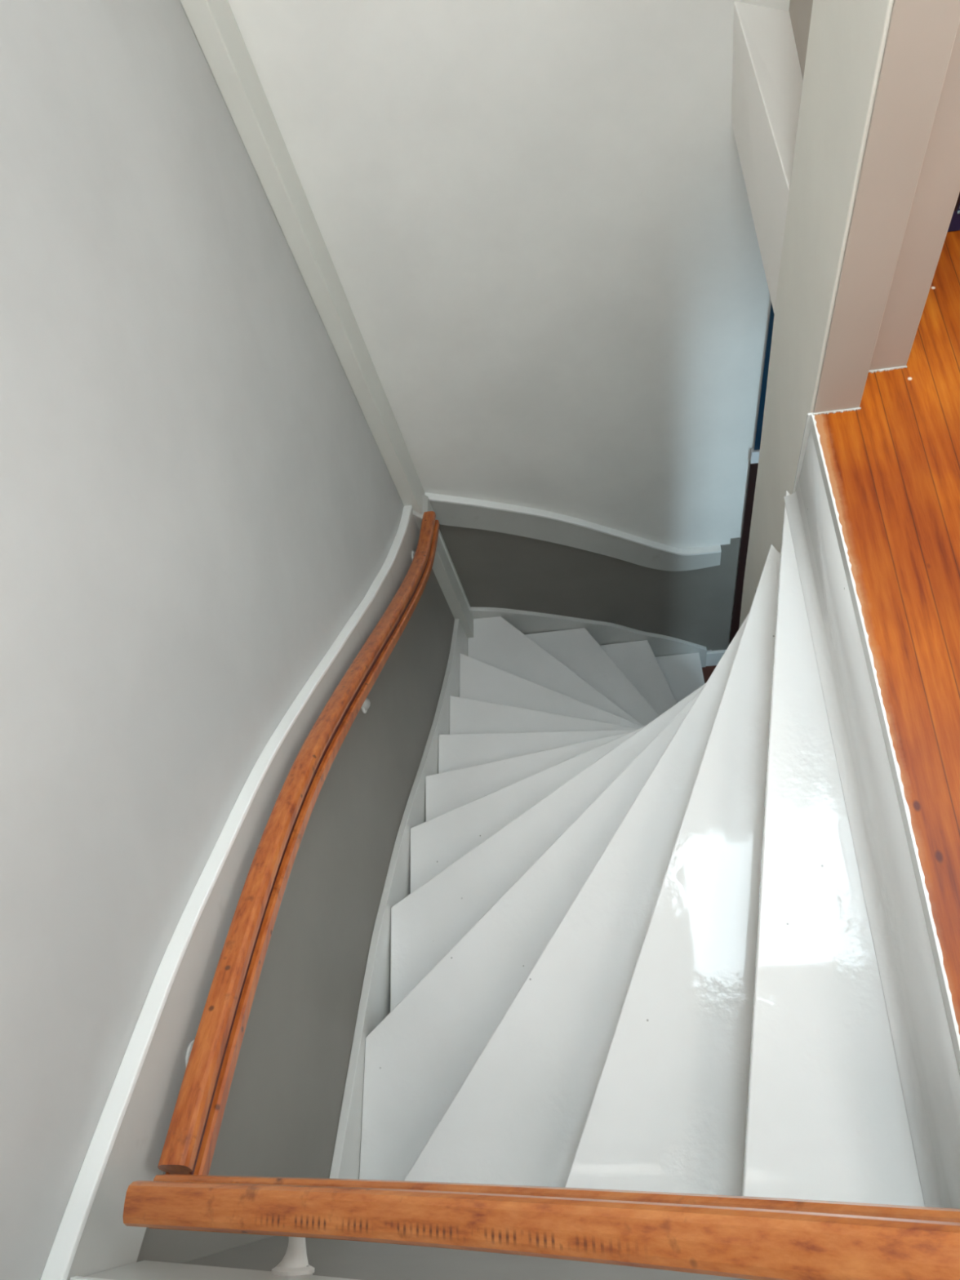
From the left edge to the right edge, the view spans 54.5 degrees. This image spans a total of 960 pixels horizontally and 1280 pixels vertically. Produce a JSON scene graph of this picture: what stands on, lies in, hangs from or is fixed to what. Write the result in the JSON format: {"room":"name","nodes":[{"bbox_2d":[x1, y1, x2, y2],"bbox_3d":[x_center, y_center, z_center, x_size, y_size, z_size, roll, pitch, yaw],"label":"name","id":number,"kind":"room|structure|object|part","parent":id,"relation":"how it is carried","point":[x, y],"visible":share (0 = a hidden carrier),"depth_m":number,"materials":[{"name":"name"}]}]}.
{"room":"staircase","nodes":[
{"label":"staircase","id":0,"kind":"room"},
{"bbox_2d":[0,0,403,1279],"bbox_3d":[-0.503,0.489,1.949,0.150,5.465,3.615,-5,62,9],"label":"wall","id":1,"kind":"structure","parent":0,"point":[198,495],"depth_m":1.49,"materials":[{"name":"white paint"}]},
{"bbox_2d":[40,505,420,1279],"bbox_3d":[-0.392,0.155,2.258,0.030,1.490,2.190,-5,62,9],"label":"trim","id":2,"kind":"structure","parent":1,"relation":"attached to","point":[66,1242],"depth_m":1.44,"materials":[{"name":"white paint"}]},
{"bbox_2d":[136,568,454,1263],"bbox_3d":[-0.311,0.384,2.706,0.003,2.312,2.190,-5,62,9],"label":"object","id":3,"kind":"structure","parent":1,"relation":"attached to","point":[282,1113],"depth_m":2.18,"materials":[{"name":"grey paint"}]},
{"bbox_2d":[157,511,439,1175],"bbox_3d":[-0.337,0.158,2.413,0.121,1.459,2.087,-5,62,9],"label":"wall handrail","id":4,"kind":"object","parent":1,"relation":"attached to","point":[211,1057],"visible":0.99,"depth_m":1.65,"materials":[{"name":"brown wood"}]},
{"bbox_3d":[-0.330,0.148,2.546,0.116,0.257,0.040,38,76,26],"label":"bracket arm","id":5,"kind":"part","parent":4,"relation":"part of","materials":[{"name":"white paint"}]},
{"bbox_2d":[179,0,473,638],"bbox_3d":[-0.483,-1.109,2.328,0.053,4.705,0.125,-5,62,9],"label":"trim","id":6,"kind":"structure","parent":1,"relation":"attached to","point":[213,23],"depth_m":2.39,"materials":[{"name":"beige paint"}]},
{"bbox_2d":[403,493,439,547],"bbox_3d":[-0.220,-0.467,3.533,0.069,0.278,0.114,-5,62,9],"label":"trim","id":7,"kind":"structure","parent":1,"relation":"attached to","point":[426,504],"depth_m":3.48,"materials":[{"name":"grey paint"}]},
{"bbox_2d":[439,531,470,610],"bbox_3d":[-0.111,-0.300,3.978,0.006,0.715,0.010,-5,62,9],"label":"trim","id":8,"kind":"structure","parent":1,"relation":"attached to","point":[440,535],"depth_m":3.98,"materials":[{"name":"white paint"}]},
{"bbox_2d":[227,0,790,651],"bbox_3d":[0.949,-1.185,2.501,2.825,5.465,0.150,-5,62,9],"label":"wall","id":9,"kind":"structure","parent":0,"point":[534,218],"depth_m":2.50,"materials":[{"name":"grey paint"}]},
{"bbox_2d":[424,492,720,571],"bbox_3d":[0.407,-0.433,3.765,1.122,0.717,0.027,-5,62,9],"label":"trim","id":10,"kind":"structure","parent":9,"relation":"attached to","point":[552,531],"depth_m":3.75,"materials":[{"name":"grey paint"}]},
{"bbox_2d":[439,524,740,650],"bbox_3d":[0.550,-0.192,4.264,1.201,1.597,0.003,-5,62,9],"label":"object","id":11,"kind":"structure","parent":9,"relation":"attached to","point":[494,569],"depth_m":4.16,"materials":[{"name":"grey paint"}]},
{"bbox_2d":[706,649,725,666],"bbox_3d":[1.219,0.092,4.805,0.110,0.150,0.017,-5,62,9],"label":"baseboard","id":12,"kind":"structure","parent":9,"relation":"attached to","point":[713,657],"depth_m":4.77,"materials":[{"name":"white paint"}]},
{"bbox_2d":[728,300,774,644],"bbox_3d":[1.494,-0.502,3.652,0.902,2.600,0.019,-5,62,9],"label":"door","id":13,"kind":"structure","parent":9,"relation":"in","point":[754,456],"depth_m":3.52,"materials":[{"name":"brown paint"}]},
{"bbox_3d":[1.414,-0.699,3.268,0.902,0.066,0.019,-5,62,9],"label":"rail","id":14,"kind":"part","parent":13,"relation":"part of","materials":[{"name":"white paint"}]},
{"bbox_3d":[1.336,-0.903,2.877,0.894,0.827,0.011,-5,62,9],"label":"glass","id":15,"kind":"part","parent":13,"relation":"part of","materials":[{"name":"blue"}]},
{"bbox_2d":[702,665,716,683],"bbox_3d":[1.457,1.138,4.335,2.825,0.050,2.315,-5,62,9],"label":"floor","id":16,"kind":"structure","parent":0,"point":[708,670],"depth_m":4.86,"materials":[{"name":"brown wood"}]},
{"bbox_2d":[328,413,959,1208],"bbox_3d":[0.390,0.539,3.154,1.206,2.944,2.308,-5,62,9],"label":"staircase","id":17,"kind":"structure","parent":16,"relation":"on","point":[642,923],"depth_m":2.04,"materials":[{"name":"white paint"}]},
{"bbox_2d":[788,0,813,79],"bbox_3d":[0.554,-1.581,1.119,0.108,2.545,0.402,-5,62,9],"label":"wall","id":18,"kind":"structure","parent":0,"point":[800,11],"depth_m":1.95,"materials":[{"name":"beige paint"}]},
{"bbox_2d":[731,1,803,314],"bbox_3d":[0.719,-1.079,2.099,0.265,0.512,0.402,-5,62,9],"label":"trim","id":19,"kind":"structure","parent":18,"relation":"attached to","point":[767,81],"depth_m":2.00,"materials":[{"name":"white paint"}]},
{"bbox_2d":[738,0,893,628],"bbox_3d":[0.769,-0.561,2.209,0.096,5.445,0.418,-5,62,9],"label":"wall partition","id":20,"kind":"structure","parent":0,"point":[846,44],"depth_m":1.74,"materials":[{"name":"beige paint"}]},
{"bbox_2d":[812,407,861,414],"bbox_3d":[0.731,-0.468,1.913,0.095,0.003,0.006,-5,62,9],"label":"trim","id":21,"kind":"structure","parent":20,"relation":"attached to","point":[856,408],"depth_m":1.91,"materials":[{"name":"grey paint"}]},
{"bbox_2d":[809,412,959,1075],"bbox_3d":[0.703,0.200,1.595,0.011,0.031,1.492,-6,62,9],"label":"trim","id":22,"kind":"structure","parent":20,"relation":"attached to","point":[895,767],"depth_m":1.58,"materials":[{"name":"white paint"}]},
{"bbox_2d":[813,0,959,413],"bbox_3d":[0.503,-1.032,0.823,0.091,2.500,0.006,-5,62,9],"label":"trim","id":23,"kind":"structure","parent":20,"relation":"attached to","point":[921,36],"depth_m":1.45,"materials":[{"name":"beige paint"}]},
{"bbox_2d":[868,365,906,373],"bbox_3d":[0.830,-0.559,1.939,0.110,0.003,0.006,-5,62,9],"label":"trim","id":24,"kind":"structure","parent":20,"relation":"attached to","point":[903,366],"depth_m":1.94,"materials":[{"name":"grey paint"}]},
{"bbox_2d":[869,22,959,370],"bbox_3d":[0.639,-1.060,1.065,0.116,2.050,0.089,-5,62,9],"label":"trim","id":25,"kind":"structure","parent":20,"relation":"attached to","point":[937,192],"depth_m":1.64,"materials":[{"name":"beige paint"}]},
{"bbox_2d":[811,230,959,1034],"bbox_3d":[1.466,0.290,1.389,1.574,0.028,3.435,-5,62,9],"label":"floor","id":26,"kind":"structure","parent":0,"point":[892,463],"depth_m":1.75,"materials":[{"name":"orange wood"}]},
{"bbox_2d":[947,192,959,231],"bbox_3d":[1.156,-1.113,1.950,0.322,0.359,0.264,-5,62,9],"label":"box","id":27,"kind":"object","parent":26,"relation":"on","point":[954,225],"visible":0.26,"depth_m":2.04,"materials":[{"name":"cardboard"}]},
{"bbox_3d":[0.162,1.081,1.507,1.195,5.465,0.150,-5,62,9],"label":"wall","id":28,"kind":"structure","parent":0,"visible":0},
{"bbox_2d":[70,1275,112,1279],"bbox_3d":[0.004,0.603,0.769,1.145,0.652,0.030,-5,62,9],"label":"trim","id":29,"kind":"structure","parent":28,"relation":"attached to","point":[75,1277],"depth_m":1.14,"materials":[{"name":"white paint"}]},
{"bbox_2d":[84,1260,358,1279],"bbox_3d":[0.021,0.645,0.849,1.145,0.809,0.027,-5,62,9],"label":"trim","id":30,"kind":"structure","parent":28,"relation":"attached to","point":[144,1269],"depth_m":1.18,"materials":[{"name":"grey paint"}]},
{"bbox_2d":[182,1235,751,1279],"bbox_3d":[0.113,0.913,1.347,1.172,1.674,0.003,-5,62,9],"label":"trim","id":31,"kind":"structure","parent":28,"relation":"attached to","point":[344,1259],"depth_m":1.43,"materials":[{"name":"grey paint"}]},
{"bbox_2d":[122,1173,959,1279],"bbox_3d":[0.073,0.571,0.829,1.109,0.775,0.139,-5,62,9],"label":"handrail","id":32,"kind":"object","parent":28,"relation":"attached to","point":[738,1237],"visible":0.99,"depth_m":0.84,"materials":[{"name":"brown wood"}]},
{"bbox_3d":[-0.241,0.736,1.157,0.051,0.164,0.102,3,64,13],"label":"bracket arm","id":33,"kind":"part","parent":32,"relation":"part of","materials":[{"name":"white paint"}]}
]}

